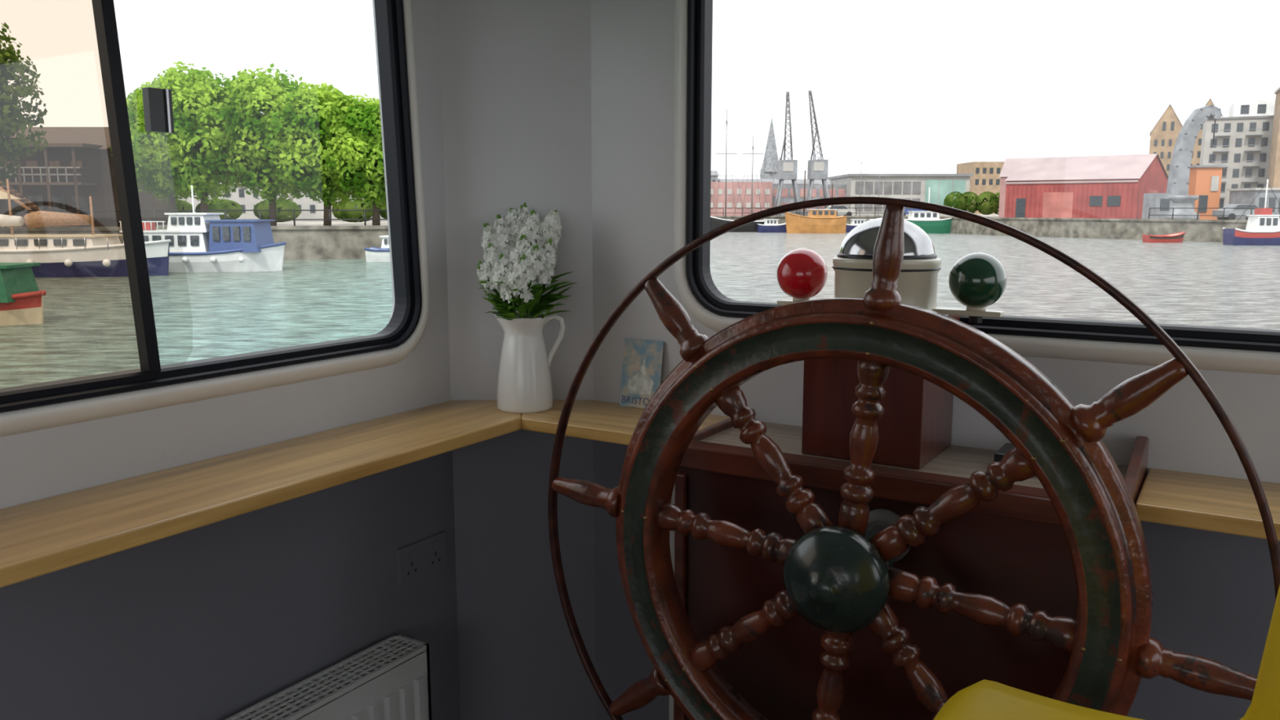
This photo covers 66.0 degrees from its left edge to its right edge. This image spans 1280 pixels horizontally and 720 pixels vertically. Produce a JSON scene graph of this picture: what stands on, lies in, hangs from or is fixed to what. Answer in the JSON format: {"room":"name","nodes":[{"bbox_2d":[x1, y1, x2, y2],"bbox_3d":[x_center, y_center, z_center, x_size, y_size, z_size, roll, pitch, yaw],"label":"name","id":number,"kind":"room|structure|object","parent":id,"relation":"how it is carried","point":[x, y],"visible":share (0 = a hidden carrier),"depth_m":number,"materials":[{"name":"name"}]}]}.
{"room":"boat wheelhouse","nodes":[
{"label":"boat wheelhouse","id":0,"kind":"room"},
{"bbox_2d":[0,0,460,719],"bbox_3d":[-1.434,0.277,0.659,0.070,2.150,3.740,5,10,31],"label":"wall","id":1,"kind":"structure","parent":0,"point":[215,620],"depth_m":1.79,"materials":[{"name":"grey paint"}]},
{"bbox_2d":[0,0,429,437],"bbox_3d":[-0.818,-0.353,1.530,0.060,0.882,1.348,5,10,31],"label":"window","id":2,"kind":"structure","parent":1,"relation":"in","point":[31,407],"depth_m":1.71,"materials":[{"name":"black rubber"}]},
{"bbox_2d":[0,400,521,587],"bbox_3d":[-1.272,0.351,0.626,0.252,0.026,3.815,5,10,31],"label":"shelf","id":3,"kind":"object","parent":1,"relation":"attached to","point":[40,537],"depth_m":1.54,"materials":[{"name":"brown wood"}]},
{"bbox_2d":[395,530,447,587],"bbox_3d":[-0.480,0.439,2.179,0.013,0.085,0.145,5,10,31],"label":"wall socket","id":4,"kind":"object","parent":1,"relation":"attached to","point":[417,560],"visible":1,"depth_m":2.17,"materials":[{"name":"black plastic"}]},
{"bbox_2d":[439,0,595,719],"bbox_3d":[-0.267,0.031,2.254,0.322,2.150,0.070,0,9,-1],"label":"wall","id":5,"kind":"structure","parent":0,"point":[516,74],"depth_m":2.20,"materials":[{"name":"white paint"}]},
{"bbox_2d":[590,0,1279,719],"bbox_3d":[1.185,0.150,1.480,2.984,2.150,0.070,5,10,31],"label":"wall","id":6,"kind":"structure","parent":0,"point":[1214,593],"depth_m":1.99,"materials":[{"name":"white paint"}]},
{"bbox_2d":[520,400,1279,541],"bbox_3d":[1.047,0.232,1.396,3.119,0.026,0.238,5,10,31],"label":"shelf","id":7,"kind":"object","parent":6,"relation":"attached to","point":[1217,504],"depth_m":1.52,"materials":[{"name":"brown wood"}]},
{"bbox_2d":[492,312,565,413],"bbox_3d":[-0.242,0.002,2.116,0.138,0.210,0.121,5,10,31],"label":"jug","id":8,"kind":"object","parent":7,"relation":"on","point":[524,386],"visible":0.94,"depth_m":2.08,"materials":[{"name":"ceramic"}]},
{"bbox_2d":[476,202,576,320],"bbox_3d":[-0.245,-0.184,2.085,0.209,0.297,0.195,6,11,36],"label":"flowers","id":9,"kind":"object","parent":8,"relation":"in","point":[520,260],"visible":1,"depth_m":2.07,"materials":[{"name":"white plant"}]},
{"bbox_2d":[619,337,663,408],"bbox_3d":[0.003,0.030,2.132,0.098,0.146,0.025,5,10,31],"label":"postcard","id":10,"kind":"object","parent":7,"relation":"on","point":[642,359],"visible":0.93,"depth_m":2.13,"materials":[{"name":"paper"}]},
{"bbox_2d":[673,0,1279,374],"bbox_3d":[1.147,-0.367,1.394,2.514,0.814,0.060,5,10,31],"label":"window","id":11,"kind":"structure","parent":6,"relation":"in","point":[1249,350],"depth_m":1.97,"materials":[{"name":"black rubber"}]},
{"bbox_3d":[0.029,1.491,0.042,3.396,0.060,4.052,5,10,31],"label":"floor","id":12,"kind":"structure","parent":0,"visible":0},
{"bbox_2d":[224,634,431,719],"bbox_3d":[-0.800,0.938,1.613,0.130,0.553,1.337,5,10,31],"label":"radiator","id":13,"kind":"object","parent":12,"relation":"on","point":[389,679],"visible":1,"depth_m":1.93,"materials":[{"name":"white metal"}]},
{"bbox_2d":[669,417,1149,719],"bbox_3d":[0.447,0.644,1.795,0.763,1.078,0.299,5,10,31],"label":"console","id":14,"kind":"object","parent":12,"relation":"on","point":[1011,548],"visible":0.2,"depth_m":1.65,"materials":[{"name":"brown wood"}]},
{"bbox_2d":[777,217,1004,469],"bbox_3d":[0.431,-0.044,1.746,0.400,0.414,0.212,5,10,31],"label":"compass binnacle","id":15,"kind":"object","parent":14,"relation":"on","point":[914,427],"visible":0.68,"depth_m":1.68,"materials":[{"name":"brown wood"}]},
{"bbox_2d":[776,248,827,302],"bbox_3d":[0.298,-0.146,1.816,0.093,0.118,0.093,5,10,31],"label":"sphere","id":16,"kind":"object","parent":15,"relation":"on","point":[802,274],"visible":0.99,"depth_m":1.78,"materials":[{"name":"paint"}]},
{"bbox_2d":[948,253,1007,323],"bbox_3d":[0.566,-0.121,1.654,0.093,0.118,0.093,5,10,31],"label":"sphere","id":17,"kind":"object","parent":15,"relation":"on","point":[976,281],"visible":1,"depth_m":1.62,"materials":[{"name":"paint"}]},
{"bbox_2d":[547,196,1279,719],"bbox_3d":[0.325,0.306,1.490,1.090,1.090,0.286,5,10,31],"label":"wheel","id":18,"kind":"object","parent":14,"relation":"attached to","point":[841,578],"visible":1,"depth_m":1.38,"materials":[{"name":"brown wood"}]},
{"bbox_2d":[933,585,1279,719],"bbox_3d":[0.447,0.619,0.979,0.374,1.378,0.396,5,10,31],"label":"chair","id":19,"kind":"object","parent":12,"relation":"on","point":[984,700],"visible":1,"depth_m":1.12,"materials":[{"name":"plastic"}]},
{"label":"outside","id":20,"kind":"structure","parent":0,"visible":0},
{"bbox_2d":[0,231,1279,388],"bbox_3d":[0.000,-27.880,198.066,600.000,0.001,600.000,0,9,0],"label":"harbour water","id":21,"kind":"structure","parent":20,"point":[87,328],"depth_m":30.45,"materials":[{"name":"teal liquid"}]},
{"bbox_2d":[0,262,46,325],"bbox_3d":[-16.274,-1.480,23.551,4.088,1.620,1.740,0,9,0],"label":"boat","id":22,"kind":"object","parent":21,"relation":"on","point":[21,300],"visible":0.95,"depth_m":23.33,"materials":[{"name":"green paint"}]},
{"bbox_2d":[0,178,171,277],"bbox_3d":[-25.100,-5.300,40.121,11.825,4.100,3.420,0,9,0],"label":"boat","id":23,"kind":"object","parent":21,"relation":"on","point":[60,255],"visible":0.78,"depth_m":39.21,"materials":[{"name":"paint"}]},
{"bbox_2d":[119,185,285,271],"bbox_3d":[-19.087,-5.658,43.087,7.061,3.900,2.850,0,9,0],"label":"passenger boat","id":24,"kind":"object","parent":21,"relation":"on","point":[200,242],"visible":0.75,"depth_m":42.22,"materials":[{"name":"paint"}]},
{"bbox_2d":[364,235,390,262],"bbox_3d":[-12.525,-5.638,50.735,2.994,1.520,1.540,0,9,0],"label":"boat","id":25,"kind":"object","parent":21,"relation":"on","point":[372,254],"visible":0.44,"depth_m":50.15,"materials":[{"name":"white paint"}]},
{"bbox_2d":[710,109,770,231],"bbox_3d":[11.551,-21.393,112.046,7.936,13.900,3.139,0,9,0],"label":"ship","id":26,"kind":"object","parent":21,"relation":"on","point":[715,222],"visible":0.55,"depth_m":111.86,"materials":[{"name":"black wood"}]},
{"bbox_2d":[757,164,786,232],"bbox_3d":[15.037,-17.873,109.555,3.715,7.704,1.740,0,9,0],"label":"yacht","id":27,"kind":"object","parent":21,"relation":"on","point":[771,225],"visible":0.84,"depth_m":109.38,"materials":[{"name":"blue paint"}]},
{"bbox_2d":[797,173,820,214],"bbox_3d":[19.237,-17.532,110.620,3.715,6.704,1.740,0,9,0],"label":"yacht","id":28,"kind":"object","parent":21,"relation":"on","point":[810,174],"visible":0.02,"depth_m":110.37,"materials":[{"name":"white paint"}]},
{"bbox_2d":[784,170,846,233],"bbox_3d":[18.938,-17.017,106.652,6.565,6.900,2.739,0,9,0],"label":"ship","id":29,"kind":"object","parent":21,"relation":"on","point":[817,220],"visible":0.96,"depth_m":105.98,"materials":[{"name":"orange paint"}]},
{"bbox_2d":[845,161,875,232],"bbox_3d":[24.737,-18.021,109.532,3.716,8.003,1.740,0,9,0],"label":"yacht","id":30,"kind":"object","parent":21,"relation":"on","point":[855,222],"visible":0.38,"depth_m":109.43,"materials":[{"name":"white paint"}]},
{"bbox_2d":[865,175,886,220],"bbox_3d":[27.037,-17.433,110.635,3.715,6.504,1.740,0,9,0],"label":"yacht","id":31,"kind":"object","parent":21,"relation":"on","point":[879,175],"visible":0.02,"depth_m":110.44,"materials":[{"name":"white paint"}]},
{"bbox_2d":[904,186,951,233],"bbox_3d":[31.237,-15.974,105.802,6.511,5.100,2.540,0,9,0],"label":"fishing boat","id":32,"kind":"object","parent":21,"relation":"on","point":[930,222],"visible":0.67,"depth_m":105.06,"materials":[{"name":"green paint"}]},
{"bbox_2d":[1142,231,1186,242],"bbox_3d":[41.836,-9.695,78.440,3.117,1.061,1.540,0,9,0],"label":"rowing boat","id":33,"kind":"object","parent":21,"relation":"on","point":[1178,237],"visible":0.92,"depth_m":77.88,"materials":[{"name":"red paint"}]},
{"bbox_2d":[1222,179,1279,245],"bbox_3d":[46.181,-10.800,72.704,5.214,5.000,2.040,0,9,0],"label":"tug","id":34,"kind":"object","parent":21,"relation":"on","point":[1263,228],"visible":0.94,"depth_m":72.22,"materials":[{"name":"blue paint"}]},
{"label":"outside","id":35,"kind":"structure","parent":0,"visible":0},
{"bbox_2d":[0,213,1247,259],"bbox_3d":[74.987,-37.684,257.213,450.027,2.280,440.100,0,9,0],"label":"quayside","id":36,"kind":"structure","parent":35,"point":[306,240],"depth_m":78.61,"materials":[{"name":"stone"}]},
{"bbox_2d":[0,190,21,227],"bbox_3d":[-34.800,-8.187,53.376,2.217,2.150,2.217,-4,10,-22],"label":"parasol","id":37,"kind":"object","parent":36,"relation":"on","point":[3,195],"visible":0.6,"depth_m":53.04,"materials":[{"name":"beige fabric"}]},
{"bbox_2d":[0,22,48,185],"bbox_3d":[-31.182,-11.116,44.841,7.330,10.572,6.844,-8,12,-43],"label":"plane tree","id":38,"kind":"object","parent":36,"relation":"on","point":[10,110],"visible":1,"depth_m":45.24,"materials":[{"name":"green plant"}]},
{"bbox_2d":[0,127,168,226],"bbox_3d":[-39.100,-11.549,61.856,15.200,6.200,11.610,0,9,0],"label":"building","id":39,"kind":"structure","parent":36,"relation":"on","point":[77,164],"depth_m":59.13,"materials":[{"name":"grey paint"}]},
{"bbox_2d":[110,80,217,213],"bbox_3d":[-28.045,-12.213,58.778,6.056,8.475,6.606,0,9,0],"label":"plane tree","id":40,"kind":"object","parent":36,"relation":"on","point":[144,173],"visible":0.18,"depth_m":57.30,"materials":[{"name":"green plant"}]},
{"bbox_2d":[0,209,387,227],"bbox_3d":[-25.813,-7.270,51.098,29.736,1.033,0.215,-3,9,-16],"label":"railing","id":41,"kind":"object","parent":36,"relation":"on","point":[294,219],"visible":0.48,"depth_m":52.08,"materials":[{"name":"black metal"}]},
{"bbox_2d":[129,61,259,213],"bbox_3d":[-25.354,-12.345,56.816,6.890,9.336,6.940,1,9,7],"label":"plane tree","id":42,"kind":"object","parent":36,"relation":"on","point":[197,166],"visible":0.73,"depth_m":54.94,"materials":[{"name":"green plant"}]},
{"bbox_2d":[205,62,322,226],"bbox_3d":[-21.719,-12.596,57.789,7.197,9.536,6.980,0,9,0],"label":"plane tree","id":43,"kind":"object","parent":36,"relation":"on","point":[262,91],"visible":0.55,"depth_m":55.82,"materials":[{"name":"green plant"}]},
{"bbox_2d":[167,198,387,222],"bbox_3d":[-25.001,-10.583,69.701,19.226,1.678,3.047,0,9,0],"label":"shrubs","id":44,"kind":"object","parent":36,"relation":"on","point":[228,205],"visible":0.44,"depth_m":68.76,"materials":[{"name":"green plant"}]},
{"bbox_2d":[177,173,387,221],"bbox_3d":[-27.000,-14.500,86.803,26.600,4.400,8.600,0,9,0],"label":"terraced houses","id":45,"kind":"structure","parent":36,"relation":"on","point":[247,202],"depth_m":82.94,"materials":[{"name":"paint"}]},
{"bbox_2d":[258,81,377,226],"bbox_3d":[-18.537,-11.887,57.308,6.865,8.283,6.253,-4,10,-23],"label":"plane tree","id":46,"kind":"object","parent":36,"relation":"on","point":[321,105],"visible":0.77,"depth_m":55.27,"materials":[{"name":"green plant"}]},
{"bbox_2d":[322,93,386,225],"bbox_3d":[-15.355,-11.485,56.928,5.450,7.606,6.222,1,9,7],"label":"plane tree","id":47,"kind":"object","parent":36,"relation":"on","point":[368,183],"visible":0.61,"depth_m":55.00,"materials":[{"name":"green plant"}]},
{"bbox_2d":[760,117,780,178],"bbox_3d":[39.400,-58.752,296.502,6.000,27.700,6.000,0,9,0],"label":"spire","id":48,"kind":"object","parent":36,"relation":"on","point":[771,157],"visible":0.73,"depth_m":294.50,"materials":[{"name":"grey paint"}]},
{"bbox_2d":[773,91,801,215],"bbox_3d":[18.900,-26.099,125.499,3.420,15.548,3.289,0,9,0],"label":"crane","id":49,"kind":"object","parent":36,"relation":"on","point":[787,169],"visible":0.96,"depth_m":124.70,"materials":[{"name":"grey paint"}]},
{"bbox_2d":[710,207,884,215],"bbox_3d":[13.250,-17.507,116.903,33.595,1.133,1.691,0,9,0],"label":"railing","id":50,"kind":"object","parent":36,"relation":"on","point":[710,207],"visible":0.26,"depth_m":116.43,"materials":[{"name":"black metal"}]},
{"bbox_2d":[801,90,829,215],"bbox_3d":[22.600,-25.948,124.510,3.420,15.551,3.289,0,9,0],"label":"crane","id":51,"kind":"object","parent":36,"relation":"on","point":[817,168],"visible":0.93,"depth_m":123.70,"materials":[{"name":"grey paint"}]},
{"bbox_2d":[826,204,855,215],"bbox_3d":[24.000,-18.095,119.640,4.100,1.442,1.700,0,9,0],"label":"parked car","id":52,"kind":"object","parent":36,"relation":"on","point":[845,211],"visible":0.44,"depth_m":118.84,"materials":[{"name":"paint"}]},
{"bbox_2d":[710,173,973,216],"bbox_3d":[26.900,-23.456,140.566,35.800,5.650,15.800,0,9,0],"label":"building","id":53,"kind":"structure","parent":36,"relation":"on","point":[915,187],"depth_m":133.52,"materials":[{"name":"paint"}]},
{"bbox_2d":[711,161,1004,213],"bbox_3d":[68.319,-34.210,197.208,125.237,9.575,40.360,0,9,0],"label":"town buildings","id":54,"kind":"structure","parent":36,"relation":"on","point":[985,178],"depth_m":177.40,"materials":[{"name":"grey paint"}]},
{"bbox_2d":[903,206,929,216],"bbox_3d":[33.000,-18.095,119.640,4.100,1.442,1.700,0,9,0],"label":"parked car","id":55,"kind":"object","parent":36,"relation":"on","point":[907,210],"visible":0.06,"depth_m":118.84,"materials":[{"name":"blue paint"}]},
{"bbox_2d":[943,191,999,214],"bbox_3d":[42.747,-19.800,124.435,9.323,2.913,4.043,0,9,0],"label":"shrubs","id":56,"kind":"object","parent":36,"relation":"on","point":[961,202],"visible":0.78,"depth_m":122.97,"materials":[{"name":"green plant"}]},
{"bbox_2d":[998,157,1030,217],"bbox_3d":[50.312,-20.303,115.788,16.034,7.000,13.472,0,9,0],"label":"shed","id":57,"kind":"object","parent":36,"relation":"on","point":[1010,165],"visible":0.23,"depth_m":116.49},
{"bbox_2d":[1004,153,1168,218],"bbox_3d":[47.143,-18.223,103.988,17.110,6.500,16.925,0,9,0],"label":"shed","id":58,"kind":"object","parent":36,"relation":"on","point":[1105,186],"visible":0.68,"depth_m":100.34,"materials":[{"name":"red wood"}]},
{"bbox_2d":[1142,104,1222,219],"bbox_3d":[47.975,-17.340,86.870,5.549,9.992,3.800,0,9,0],"label":"crane","id":59,"kind":"object","parent":36,"relation":"on","point":[1177,195],"visible":0.91,"depth_m":86.29,"materials":[{"name":"grey paint"}]},
{"bbox_2d":[1149,97,1220,175],"bbox_3d":[83.337,-30.702,150.276,12.944,17.000,11.939,0,9,0],"label":"flats","id":60,"kind":"structure","parent":36,"relation":"on","point":[1163,136],"depth_m":147.50,"materials":[{"name":"beige paint"}]},
{"bbox_2d":[1188,164,1226,219],"bbox_3d":[54.000,-16.147,95.150,2.800,5.100,3.400,0,9,0],"label":"cabin","id":61,"kind":"object","parent":36,"relation":"on","point":[1205,180],"visible":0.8,"depth_m":93.64,"materials":[{"name":"paint"}]},
{"bbox_2d":[1148,207,1279,219],"bbox_3d":[47.000,-11.969,81.129,5.095,1.133,10.091,0,9,0],"label":"railing","id":62,"kind":"object","parent":36,"relation":"on","point":[1251,208],"visible":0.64,"depth_m":81.03,"materials":[{"name":"black metal"}]},
{"bbox_2d":[1212,204,1258,220],"bbox_3d":[52.500,-12.894,86.040,4.100,1.442,1.700,0,9,0],"label":"parked car","id":63,"kind":"object","parent":36,"relation":"on","point":[1227,211],"visible":0.49,"depth_m":85.27,"materials":[{"name":"grey paint"}]},
{"bbox_2d":[1199,99,1275,209],"bbox_3d":[87.219,-25.933,126.992,27.975,14.700,20.892,0,9,0],"label":"apartment block","id":64,"kind":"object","parent":36,"relation":"on","point":[1242,140],"visible":0.59,"depth_m":126.51,"materials":[{"name":"paint"}]},
{"bbox_2d":[1226,187,1279,220],"bbox_3d":[58.750,-14.371,90.871,6.900,2.900,4.400,0,9,0],"label":"shed","id":65,"kind":"object","parent":36,"relation":"on","point":[1246,195],"visible":0.67,"depth_m":88.97,"materials":[{"name":"grey paint"}]},
{"bbox_2d":[1267,86,1279,187],"bbox_3d":[82.801,-24.885,117.932,14.139,15.400,11.954,0,9,0],"label":"brick apartment block","id":66,"kind":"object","parent":36,"relation":"on","point":[1273,177],"visible":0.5,"depth_m":119.22,"materials":[{"name":"paint"}]}
]}

